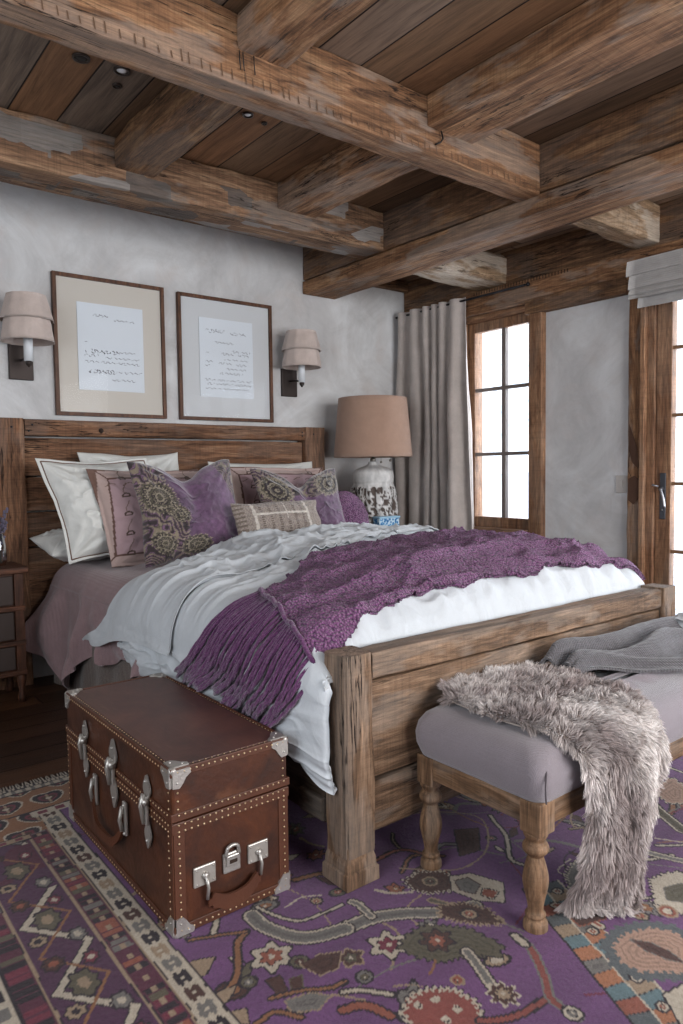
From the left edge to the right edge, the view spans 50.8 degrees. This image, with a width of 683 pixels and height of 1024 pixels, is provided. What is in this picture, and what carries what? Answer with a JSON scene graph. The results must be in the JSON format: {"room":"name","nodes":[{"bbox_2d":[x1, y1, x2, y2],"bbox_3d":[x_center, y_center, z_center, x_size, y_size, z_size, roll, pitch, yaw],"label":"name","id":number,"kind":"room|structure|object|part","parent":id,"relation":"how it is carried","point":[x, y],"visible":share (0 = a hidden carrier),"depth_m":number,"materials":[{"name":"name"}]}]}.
{"room":"bedroom","nodes":[
{"label":"bedroom","id":0,"kind":"room"},
{"bbox_2d":[0,675,68,791],"bbox_3d":[0.462,1.156,1.691,6.300,0.120,7.200,-3,4,-38],"label":"floor","id":1,"kind":"structure","parent":0,"point":[33,733],"depth_m":3.32,"materials":[{"name":"brown wood"}]},
{"bbox_2d":[0,561,27,701],"bbox_3d":[-1.954,0.650,3.716,0.575,0.715,0.321,-3,4,-38],"label":"nightstand","id":2,"kind":"object","parent":1,"relation":"on","point":[13,642],"visible":0.98,"depth_m":3.74,"materials":[{"name":"brown wood"}]},
{"bbox_2d":[0,533,7,565],"bbox_3d":[-1.815,0.197,3.801,0.086,0.173,0.086,-3,4,-38],"label":"flower vase","id":3,"kind":"object","parent":2,"relation":"on","point":[4,562],"visible":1,"depth_m":3.79,"materials":[{"name":"clear glass"}]},
{"bbox_2d":[0,507,8,562],"bbox_3d":[-1.818,0.119,3.780,0.137,0.305,0.174,2,4,39],"label":"dried flowers","id":4,"kind":"object","parent":3,"relation":"in","point":[3,525],"visible":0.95,"depth_m":3.81,"materials":[{"name":"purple plant"}]},
{"bbox_3d":[-1.883,0.419,3.608,0.435,0.152,0.026,-3,4,-38],"label":"drawer","id":5,"kind":"part","parent":2,"relation":"part of","materials":[{"name":"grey wood"}]},
{"bbox_3d":[-1.881,0.603,3.619,0.435,0.146,0.026,-3,4,-38],"label":"drawer","id":6,"kind":"part","parent":2,"relation":"part of","materials":[{"name":"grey wood"}]},
{"bbox_3d":[-1.878,0.773,3.629,0.435,0.122,0.026,-3,4,-38],"label":"drawer","id":7,"kind":"part","parent":2,"relation":"part of","materials":[{"name":"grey wood"}]},
{"bbox_3d":[-1.843,0.651,3.971,0.048,0.681,0.048,-3,4,-38],"label":"leg","id":8,"kind":"part","parent":2,"relation":"part of","materials":[{"name":"brown wood"}]},
{"bbox_3d":[-1.961,0.508,3.715,0.543,0.026,0.303,-3,4,-38],"label":"moulding","id":9,"kind":"part","parent":2,"relation":"part of","materials":[{"name":"brown wood"}]},
{"bbox_3d":[-1.958,0.689,3.725,0.543,0.026,0.303,-3,4,-38],"label":"moulding","id":10,"kind":"part","parent":2,"relation":"part of","materials":[{"name":"brown wood"}]},
{"bbox_3d":[-1.956,0.847,3.735,0.543,0.026,0.303,-3,4,-38],"label":"moulding","id":11,"kind":"part","parent":2,"relation":"part of","materials":[{"name":"brown wood"}]},
{"bbox_3d":[-1.690,0.660,3.777,0.048,0.681,0.048,-3,4,-38],"label":"leg","id":12,"kind":"part","parent":2,"relation":"part of","materials":[{"name":"brown wood"}]},
{"bbox_2d":[0,417,675,893],"bbox_3d":[-0.197,0.235,3.619,2.280,1.510,2.853,-3,4,-38],"label":"bed","id":13,"kind":"object","parent":1,"relation":"on","point":[381,692],"visible":0.31,"depth_m":2.41,"materials":[{"name":"brown wood"}]},
{"bbox_3d":[-1.868,0.231,4.050,0.179,1.510,0.114,-3,4,-38],"label":"post","id":14,"kind":"part","parent":13,"relation":"part of","materials":[{"name":"brown wood"}]},
{"bbox_2d":[54,646,140,690],"bbox_3d":[-1.149,0.804,3.475,0.028,0.385,1.580,-3,4,-38],"label":"bed skirt","id":15,"kind":"object","parent":13,"relation":"attached to","point":[87,673],"visible":0.15,"depth_m":3.61,"materials":[{"name":"fabric"}]},
{"bbox_2d":[25,558,169,688],"bbox_3d":[-0.568,0.547,4.059,2.056,0.741,1.443,-3,4,-38],"label":"coverlet","id":16,"kind":"object","parent":13,"relation":"on","point":[80,594],"visible":0.21,"depth_m":3.79,"materials":[{"name":"pink fabric"}]},
{"bbox_2d":[29,529,109,561],"bbox_3d":[-1.462,0.178,4.102,0.507,0.185,0.352,-4,5,-42],"label":"pillow","id":17,"kind":"object","parent":16,"relation":"on","point":[52,542],"visible":0.31,"depth_m":3.93,"materials":[{"name":"white fabric"}]},
{"bbox_2d":[35,458,147,563],"bbox_3d":[-1.272,-0.019,3.948,0.717,0.559,0.314,-3,4,-38],"label":"pillow","id":18,"kind":"object","parent":16,"relation":"on","point":[68,483],"visible":0.38,"depth_m":3.78,"materials":[{"name":"white fabric"}]},
{"bbox_2d":[77,452,178,470],"bbox_3d":[-1.226,-0.074,4.290,0.630,0.571,0.218,-3,4,-38],"label":"pillow","id":19,"kind":"object","parent":16,"relation":"on","point":[166,462],"visible":0.1,"depth_m":4.36,"materials":[{"name":"white fabric"}]},
{"bbox_2d":[86,469,197,567],"bbox_3d":[-1.010,0.022,3.951,0.689,0.527,0.264,-4,5,-44],"label":"pillow","id":20,"kind":"object","parent":16,"relation":"on","point":[114,491],"visible":0.47,"depth_m":3.78,"materials":[{"name":"pink fabric"}]},
{"bbox_2d":[127,459,237,567],"bbox_3d":[-0.794,-0.009,3.817,0.622,0.540,0.250,-3,4,-37],"label":"pillow","id":21,"kind":"object","parent":16,"relation":"on","point":[180,519],"visible":0.91,"depth_m":3.71,"materials":[{"name":"fabric"}]},
{"bbox_2d":[208,461,311,468],"bbox_3d":[-0.491,-0.061,4.867,0.839,0.565,0.225,-3,4,-34],"label":"pillow","id":22,"kind":"object","parent":16,"relation":"on","point":[303,465],"visible":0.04,"depth_m":4.94,"materials":[{"name":"white fabric"}]},
{"bbox_2d":[230,467,322,503],"bbox_3d":[-0.369,-0.039,4.695,0.754,0.522,0.230,-3,4,-39],"label":"pillow","id":23,"kind":"object","parent":16,"relation":"on","point":[245,491],"visible":0.2,"depth_m":4.55,"materials":[{"name":"fabric"}]},
{"bbox_2d":[249,468,344,524],"bbox_3d":[-0.236,-0.029,4.430,0.649,0.488,0.227,-3,4,-39],"label":"pillow","id":24,"kind":"object","parent":16,"relation":"on","point":[322,487],"visible":0.5,"depth_m":4.42,"materials":[{"name":"fabric"}]},
{"bbox_2d":[338,491,368,523],"bbox_3d":[0.045,0.031,4.806,0.366,0.350,0.173,-4,5,-44],"label":"round cushion","id":25,"kind":"object","parent":16,"relation":"on","point":[354,510],"visible":0.45,"depth_m":4.78,"materials":[{"name":"purple fabric"}]},
{"bbox_3d":[-1.049,-0.522,4.652,1.916,0.096,0.100,-3,4,-38],"label":"rail","id":26,"kind":"part","parent":13,"relation":"part of","materials":[{"name":"brown wood"}]},
{"bbox_2d":[82,521,438,655],"bbox_3d":[-0.286,0.352,3.613,1.793,0.544,1.156,-3,4,-38],"label":"blanket","id":27,"kind":"object","parent":13,"relation":"on","point":[144,611],"visible":0.98,"depth_m":3.12,"materials":[{"name":"fabric"}]},
{"bbox_3d":[-0.837,0.782,3.147,0.049,0.168,2.620,-3,4,-38],"label":"rail","id":28,"kind":"part","parent":13,"relation":"part of","materials":[{"name":"brown wood"}]},
{"bbox_3d":[-0.214,0.133,5.342,0.178,1.510,0.114,-3,4,-38],"label":"post","id":29,"kind":"part","parent":13,"relation":"part of","materials":[{"name":"brown wood"}]},
{"bbox_3d":[-0.072,0.868,2.154,0.062,0.072,0.111,-3,4,-38],"label":"rail","id":30,"kind":"part","parent":13,"relation":"part of","materials":[{"name":"brown wood"}]},
{"bbox_3d":[0.022,0.689,2.075,0.109,0.580,0.109,-3,4,-38],"label":"post","id":31,"kind":"part","parent":13,"relation":"part of","materials":[{"name":"brown wood"}]},
{"bbox_2d":[117,528,644,794],"bbox_3d":[0.109,0.419,3.316,2.045,0.622,1.824,-4,4,-40],"label":"duvet","id":32,"kind":"object","parent":13,"relation":"on","point":[306,725],"visible":0.26,"depth_m":2.57,"materials":[{"name":"fabric"}]},
{"bbox_2d":[230,500,320,534],"bbox_3d":[-0.340,0.055,3.954,0.576,0.225,0.160,-3,4,-37],"label":"pillow","id":33,"kind":"object","parent":32,"relation":"on","point":[288,516],"visible":0.62,"depth_m":3.88,"materials":[{"name":"beige fabric"}]},
{"bbox_2d":[174,526,645,727],"bbox_3d":[0.367,0.360,2.933,1.981,0.500,0.874,-3,4,-38],"label":"throw blanket","id":34,"kind":"object","parent":32,"relation":"on","point":[320,605],"visible":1,"depth_m":2.46,"materials":[{"name":"purple fabric"}]},
{"bbox_3d":[-0.188,0.363,2.290,0.048,0.178,0.558,-2,4,-24],"label":"edge cord","id":35,"kind":"part","parent":34,"relation":"part of","materials":[{"name":"purple fabric"}]},
{"bbox_3d":[0.705,0.818,2.613,1.612,0.154,0.082,-3,4,-38],"label":"rail","id":36,"kind":"part","parent":13,"relation":"part of","materials":[{"name":"brown wood"}]},
{"bbox_3d":[0.697,0.405,2.592,1.612,0.081,0.091,-3,4,-38],"label":"rail","id":37,"kind":"part","parent":13,"relation":"part of","materials":[{"name":"brown wood"}]},
{"bbox_3d":[1.377,0.608,3.134,0.103,0.580,0.109,-3,4,-38],"label":"post","id":38,"kind":"part","parent":13,"relation":"part of","materials":[{"name":"brown wood"}]},
{"bbox_2d":[0,756,682,1023],"bbox_3d":[0.722,1.061,2.124,3.250,0.010,3.467,-3,4,-38],"label":"rug","id":39,"kind":"object","parent":1,"relation":"on","point":[413,944],"visible":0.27,"depth_m":1.82,"materials":[{"name":"fabric"}]},
{"bbox_2d":[64,672,290,938],"bbox_3d":[-0.552,0.846,2.242,0.391,0.455,0.870,-3,4,-38],"label":"trunk","id":40,"kind":"object","parent":39,"relation":"on","point":[184,793],"visible":1,"depth_m":1.99,"materials":[{"name":"leather"}]},
{"bbox_3d":[-0.775,0.867,2.239,0.027,0.098,0.024,-3,4,-38],"label":"handle mount","id":41,"kind":"part","parent":40,"relation":"part of","materials":[{"name":"silver metal"}]},
{"bbox_3d":[-0.701,0.917,2.145,0.027,0.121,0.243,-3,4,-38],"label":"carry handle","id":42,"kind":"part","parent":40,"relation":"part of","materials":[{"name":"leather"}]},
{"bbox_3d":[-0.625,0.876,2.048,0.027,0.098,0.024,-3,4,-38],"label":"handle mount","id":43,"kind":"part","parent":40,"relation":"part of","materials":[{"name":"silver metal"}]},
{"bbox_3d":[-0.550,0.629,2.243,0.321,0.007,0.809,-3,4,-38],"label":"panel","id":44,"kind":"part","parent":40,"relation":"part of","materials":[{"name":"leather"}]},
{"bbox_3d":[-0.549,0.695,2.247,0.349,0.134,0.837,-3,4,-38],"label":"lid","id":45,"kind":"part","parent":40,"relation":"part of","materials":[{"name":"leather"}]},
{"bbox_3d":[-0.357,0.946,1.875,0.064,0.054,0.007,-3,4,-38],"label":"handle plate","id":46,"kind":"part","parent":40,"relation":"part of","materials":[{"name":"silver metal"}]},
{"bbox_3d":[-0.282,1.016,1.919,0.158,0.065,0.016,-3,4,-38],"label":"handle","id":47,"kind":"part","parent":40,"relation":"part of","materials":[{"name":"leather"}]},
{"bbox_3d":[-0.230,0.931,1.974,0.064,0.054,0.007,-3,4,-38],"label":"handle plate","id":48,"kind":"part","parent":40,"relation":"part of","materials":[{"name":"silver metal"}]},
{"bbox_2d":[416,667,682,934],"bbox_3d":[0.950,0.793,2.439,1.528,0.492,0.483,-3,4,-38],"label":"bench","id":49,"kind":"object","parent":39,"relation":"on","point":[528,779],"visible":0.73,"depth_m":1.93,"materials":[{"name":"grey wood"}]},
{"bbox_3d":[0.268,0.892,2.149,0.072,0.346,0.068,-3,4,-38],"label":"leg","id":50,"kind":"part","parent":49,"relation":"part of","materials":[{"name":"brown wood"}]},
{"bbox_3d":[0.501,0.907,1.851,0.072,0.346,0.068,-3,4,-38],"label":"leg","id":51,"kind":"part","parent":49,"relation":"part of","materials":[{"name":"brown wood"}]},
{"bbox_2d":[416,667,682,802],"bbox_3d":[0.948,0.622,2.429,1.527,0.147,0.476,-3,4,-38],"label":"seat cushion","id":52,"kind":"object","parent":49,"relation":"on","point":[501,758],"depth_m":1.96,"materials":[{"name":"fabric"}]},
{"bbox_2d":[437,660,672,919],"bbox_3d":[0.629,0.779,2.152,0.589,0.557,0.656,-3,4,-38],"label":"fur throw","id":53,"kind":"object","parent":49,"relation":"on","point":[618,741],"visible":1,"depth_m":1.92,"materials":[{"name":"grey fur"}]},
{"bbox_2d":[537,615,682,672],"bbox_3d":[1.160,0.478,2.608,0.966,0.101,0.383,-3,4,-38],"label":"blanket","id":54,"kind":"object","parent":49,"relation":"on","point":[654,645],"visible":0.97,"depth_m":2.50,"materials":[{"name":"grey fabric"}]},
{"bbox_2d":[675,612,682,627],"bbox_3d":[1.415,0.433,2.898,0.156,0.057,0.180,-3,4,-38],"label":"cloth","id":55,"kind":"object","parent":54,"relation":"on","point":[679,618],"visible":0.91,"depth_m":2.87,"materials":[{"name":"fabric"}]},
{"bbox_2d":[395,297,473,530],"bbox_3d":[0.680,-0.372,5.576,0.160,2.427,0.832,-3,4,-38],"label":"curtain","id":56,"kind":"object","parent":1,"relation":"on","point":[434,486],"visible":0.66,"depth_m":5.48,"materials":[{"name":"fabric"}]},
{"bbox_3d":[0.291,0.505,5.414,0.570,0.745,0.564,-3,4,-38],"label":"nightstand","id":57,"kind":"object","parent":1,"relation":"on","visible":0},
{"bbox_2d":[334,395,412,523],"bbox_3d":[0.232,-0.345,5.278,0.600,0.970,0.600,-3,4,-38],"label":"table lamp","id":58,"kind":"object","parent":57,"relation":"on","point":[372,427],"visible":0.76,"depth_m":5.07,"materials":[{"name":"fabric"}]},
{"bbox_3d":[0.229,-0.616,5.262,0.578,0.428,0.578,-3,4,-38],"label":"lamp shade","id":59,"kind":"part","parent":58,"relation":"part of","materials":[{"name":"beige fabric"}]},
{"bbox_2d":[372,515,399,525],"bbox_3d":[0.320,0.088,5.133,0.200,0.118,0.080,-3,4,-38],"label":"decorative box","id":60,"kind":"object","parent":57,"relation":"on","point":[379,520],"visible":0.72,"depth_m":5.09,"materials":[{"name":"blue ceramic"}]},
{"bbox_3d":[0.320,0.036,5.130,0.200,0.014,0.080,-3,4,-38],"label":"lid","id":61,"kind":"part","parent":60,"relation":"part of","materials":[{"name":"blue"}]},
{"bbox_2d":[0,182,403,677],"bbox_3d":[-1.755,-0.448,4.325,6.400,2.830,0.200,-3,4,-38],"label":"wall","id":62,"kind":"structure","parent":0,"point":[42,232],"depth_m":4.72,"materials":[{"name":"paint"}]},
{"bbox_2d":[0,291,54,380],"bbox_3d":[-1.742,-0.971,3.981,0.287,0.444,0.312,-3,4,-38],"label":"wall sconce","id":63,"kind":"object","parent":62,"relation":"attached to","point":[26,317],"visible":1,"depth_m":3.89,"materials":[{"name":"beige fabric"}]},
{"bbox_3d":[-1.772,-0.835,4.030,0.036,0.065,0.173,-3,4,-38],"label":"arm","id":64,"kind":"part","parent":63,"relation":"part of","materials":[{"name":"brown metal"}]},
{"bbox_2d":[50,270,166,418],"bbox_3d":[-1.411,-1.003,4.416,0.692,0.834,0.030,-3,4,-38],"label":"picture frame","id":65,"kind":"object","parent":62,"relation":"attached to","point":[109,355],"visible":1,"depth_m":4.40,"materials":[{"name":"beige"}]},
{"bbox_2d":[176,291,273,422],"bbox_3d":[-0.781,-1.035,4.908,0.720,0.824,0.030,-3,4,-38],"label":"picture frame","id":66,"kind":"object","parent":62,"relation":"attached to","point":[225,354],"visible":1,"depth_m":4.89,"materials":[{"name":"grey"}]},
{"bbox_2d":[281,329,321,396],"bbox_3d":[-0.294,-1.056,5.113,0.287,0.444,0.312,-3,4,-38],"label":"wall sconce","id":67,"kind":"object","parent":62,"relation":"attached to","point":[301,348],"visible":1,"depth_m":5.01,"materials":[{"name":"beige fabric"}]},
{"bbox_3d":[-0.324,-0.921,5.162,0.036,0.065,0.173,-3,4,-38],"label":"arm","id":68,"kind":"part","parent":67,"relation":"part of","materials":[{"name":"brown metal"}]},
{"bbox_2d":[375,280,407,292],"bbox_3d":[0.245,-1.820,5.661,0.720,0.079,0.059,-3,4,-38],"label":"trim","id":69,"kind":"structure","parent":62,"relation":"attached to","point":[396,285],"depth_m":5.78,"materials":[{"name":"brown wood"}]},
{"bbox_2d":[303,142,682,298],"bbox_3d":[1.973,-1.520,2.643,0.299,0.092,6.940,-3,4,-38],"label":"ceiling beam","id":70,"kind":"structure","parent":62,"relation":"attached to","point":[658,173],"depth_m":3.83,"materials":[{"name":"brown wood"}]},
{"bbox_2d":[303,83,682,280],"bbox_3d":[1.969,-1.693,2.632,0.285,0.242,6.940,-3,4,-38],"label":"ceiling beam","id":71,"kind":"structure","parent":70,"relation":"on","point":[652,124],"depth_m":3.53,"materials":[{"name":"brown wood"}]},
{"bbox_2d":[0,0,682,247],"bbox_3d":[-0.076,-1.745,1.063,5.150,0.100,7.300,-3,4,-38],"label":"ceiling","id":72,"kind":"structure","parent":0,"point":[421,46],"depth_m":3.00,"materials":[{"name":"brown wood"}]},
{"bbox_2d":[72,52,89,63],"bbox_3d":[-1.023,-1.782,2.822,0.069,0.007,0.069,-3,4,-38],"label":"recessed light","id":73,"kind":"object","parent":72,"relation":"in","point":[78,57],"visible":1,"depth_m":2.82,"materials":[{"name":"brown metal"}]},
{"bbox_2d":[112,83,121,89],"bbox_3d":[-0.946,-1.795,3.029,0.043,0.007,0.043,-3,4,-38],"label":"recessed light","id":74,"kind":"object","parent":72,"relation":"in","point":[117,86],"visible":1,"depth_m":3.03,"materials":[{"name":"brown metal"}]},
{"bbox_2d":[113,65,130,76],"bbox_3d":[-0.891,-1.789,2.916,0.069,0.007,0.069,-3,4,-38],"label":"recessed light","id":75,"kind":"object","parent":72,"relation":"in","point":[119,70],"visible":0.98,"depth_m":2.91,"materials":[{"name":"brown metal"}]},
{"bbox_2d":[114,82,239,177],"bbox_3d":[-0.699,-1.732,3.139,0.207,0.154,1.050,-3,4,-38],"label":"ceiling beam","id":76,"kind":"structure","parent":72,"relation":"attached to","point":[178,117],"depth_m":3.16,"materials":[{"name":"brown wood"}]},
{"bbox_2d":[0,107,383,258],"bbox_3d":[-1.721,-1.675,3.173,4.850,0.244,0.260,-3,4,-38],"label":"ceiling beam","id":77,"kind":"structure","parent":72,"relation":"attached to","point":[37,152],"depth_m":3.72,"materials":[{"name":"brown wood"}]},
{"bbox_2d":[242,111,253,118],"bbox_3d":[-0.429,-1.817,3.290,0.053,0.007,0.053,-3,4,-38],"label":"recessed light","id":78,"kind":"object","parent":72,"relation":"in","point":[247,114],"visible":1,"depth_m":3.29,"materials":[{"name":"brown metal"}]},
{"bbox_2d":[0,0,539,201],"bbox_3d":[-0.944,-1.620,2.183,4.850,0.258,0.159,-3,4,-38],"label":"ceiling beam","id":79,"kind":"structure","parent":72,"relation":"attached to","point":[189,44],"depth_m":2.69,"materials":[{"name":"brown wood"}]},
{"bbox_2d":[237,0,371,67],"bbox_3d":[1.210,-1.623,0.711,0.220,0.136,4.850,-3,4,-38],"label":"ceiling beam","id":80,"kind":"structure","parent":72,"relation":"attached to","point":[278,32],"depth_m":2.44,"materials":[{"name":"brown wood"}]},
{"bbox_2d":[278,142,418,217],"bbox_3d":[0.068,-1.780,3.737,0.268,0.149,1.050,-3,4,-38],"label":"ceiling beam","id":81,"kind":"structure","parent":72,"relation":"attached to","point":[348,172],"depth_m":3.75,"materials":[{"name":"brown wood"}]},
{"bbox_2d":[427,0,682,143],"bbox_3d":[1.985,-1.667,1.317,0.299,0.139,4.850,-3,4,-38],"label":"ceiling beam","id":82,"kind":"structure","parent":72,"relation":"attached to","point":[592,43],"depth_m":2.71,"materials":[{"name":"brown wood"}]},
{"bbox_2d":[397,188,682,281],"bbox_3d":[2.443,-1.794,3.037,1.250,0.120,7.300,-3,4,-38],"label":"ceiling","id":83,"kind":"structure","parent":0,"point":[678,193],"depth_m":4.73,"materials":[{"name":"brown wood"}]},
{"bbox_2d":[413,250,506,290],"bbox_3d":[0.820,-1.712,4.967,0.760,0.227,0.266,-3,4,-38],"label":"ceiling beam","id":84,"kind":"structure","parent":83,"relation":"attached to","point":[483,270],"depth_m":4.94,"materials":[{"name":"brown wood"}]},
{"bbox_2d":[572,199,659,248],"bbox_3d":[1.545,-1.667,4.043,0.760,0.226,0.157,-3,4,-38],"label":"ceiling beam","id":85,"kind":"structure","parent":83,"relation":"attached to","point":[636,225],"depth_m":4.05,"materials":[{"name":"brown wood"}]},
{"bbox_2d":[482,295,629,558],"bbox_3d":[2.802,-0.393,3.323,0.265,2.720,7.000,-3,4,-38],"label":"wall","id":86,"kind":"structure","parent":0,"point":[587,345],"depth_m":4.66,"materials":[{"name":"paint"}]},
{"bbox_2d":[395,282,529,318],"bbox_3d":[0.888,-1.555,5.359,0.124,0.028,1.319,-3,4,-38],"label":"curtain rod","id":87,"kind":"object","parent":86,"relation":"attached to","point":[527,283],"visible":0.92,"depth_m":5.06,"materials":[{"name":"black metal"}]},
{"bbox_2d":[466,305,545,536],"bbox_3d":[1.202,-0.284,5.257,0.215,2.315,0.774,-3,4,-38],"label":"window","id":88,"kind":"structure","parent":86,"relation":"in","point":[505,319],"depth_m":5.15,"materials":[{"name":"brown wood"}]},
{"bbox_3d":[0.992,-0.297,5.536,0.200,2.315,0.075,-3,4,-38],"label":"casing","id":89,"kind":"part","parent":88,"relation":"part of","materials":[{"name":"brown wood"}]},
{"bbox_3d":[1.180,-1.418,5.211,0.200,0.045,0.581,-3,4,-38],"label":"head casing","id":90,"kind":"part","parent":88,"relation":"part of","materials":[{"name":"brown wood"}]},
{"bbox_3d":[1.196,0.142,5.301,0.210,0.060,0.581,-3,4,-38],"label":"sill","id":91,"kind":"part","parent":88,"relation":"part of","materials":[{"name":"brown wood"}]},
{"bbox_3d":[1.408,-0.271,4.994,0.215,2.315,0.106,-3,4,-38],"label":"casing","id":92,"kind":"part","parent":88,"relation":"part of","materials":[{"name":"brown wood"}]},
{"bbox_2d":[404,197,682,311],"bbox_3d":[2.671,-1.626,3.186,0.045,0.240,6.940,-3,4,-38],"label":"ceiling beam","id":93,"kind":"structure","parent":86,"relation":"attached to","point":[579,247],"depth_m":4.76,"materials":[{"name":"brown wood"}]},
{"bbox_2d":[406,239,682,317],"bbox_3d":[2.709,-1.425,3.225,0.233,0.162,6.940,-3,4,-38],"label":"trim","id":94,"kind":"structure","parent":86,"relation":"attached to","point":[614,267],"depth_m":4.69,"materials":[{"name":"brown wood"}]},
{"bbox_2d":[525,276,629,314],"bbox_3d":[1.507,-1.384,4.634,0.065,0.101,0.745,-3,4,-38],"label":"trim","id":95,"kind":"structure","parent":86,"relation":"attached to","point":[617,287],"depth_m":4.58,"materials":[{"name":"brown wood"}]},
{"bbox_2d":[616,476,626,492],"bbox_3d":[1.740,-0.173,4.473,0.010,0.108,0.075,-3,4,-38],"label":"light switch","id":96,"kind":"object","parent":86,"relation":"attached to","point":[621,481],"visible":1,"depth_m":4.47,"materials":[{"name":"grey plastic"}]},
{"bbox_2d":[626,298,640,572],"bbox_3d":[1.812,-0.241,4.407,0.104,2.315,0.089,-3,4,-38],"label":"trim","id":97,"kind":"structure","parent":86,"relation":"attached to","point":[634,312],"depth_m":4.36,"materials":[{"name":"brown wood"}]},
{"bbox_2d":[626,248,682,307],"bbox_3d":[2.247,-1.296,3.540,0.118,0.284,1.795,-3,4,-38],"label":"roman shade","id":98,"kind":"object","parent":86,"relation":"attached to","point":[657,279],"visible":1,"depth_m":4.08,"materials":[{"name":"grey fabric"}]},
{"bbox_2d":[638,301,682,584],"bbox_3d":[2.663,-0.191,3.359,0.179,2.315,2.612,-3,4,-38],"label":"door","id":99,"kind":"structure","parent":86,"relation":"in","point":[658,323],"depth_m":4.28,"materials":[{"name":"brown wood"}]},
{"bbox_3d":[1.868,-0.240,4.375,0.175,2.315,0.029,-3,4,-38],"label":"frame","id":100,"kind":"part","parent":99,"relation":"part of","materials":[{"name":"brown wood"}]},
{"bbox_3d":[1.905,-0.240,4.357,0.140,2.315,0.045,-3,4,-38],"label":"frame","id":101,"kind":"part","parent":99,"relation":"part of","materials":[{"name":"brown wood"}]},
{"bbox_3d":[1.898,-0.094,4.265,0.038,0.275,0.037,-3,4,-38],"label":"handle","id":102,"kind":"part","parent":99,"relation":"part of","materials":[{"name":"grey metal"}]},
{"bbox_3d":[1.887,-0.084,4.232,0.016,0.112,0.048,-2,4,-20],"label":"lever","id":103,"kind":"part","parent":99,"relation":"part of","materials":[{"name":"silver metal"}]},
{"label":"outside","id":104,"kind":"structure","parent":0,"visible":0},
{"bbox_2d":[491,300,682,614],"bbox_3d":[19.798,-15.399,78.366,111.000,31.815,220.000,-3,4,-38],"label":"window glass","id":105,"kind":"object","parent":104,"point":[518,398],"visible":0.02,"depth_m":80.05,"materials":[{"name":"glass"}]}
]}

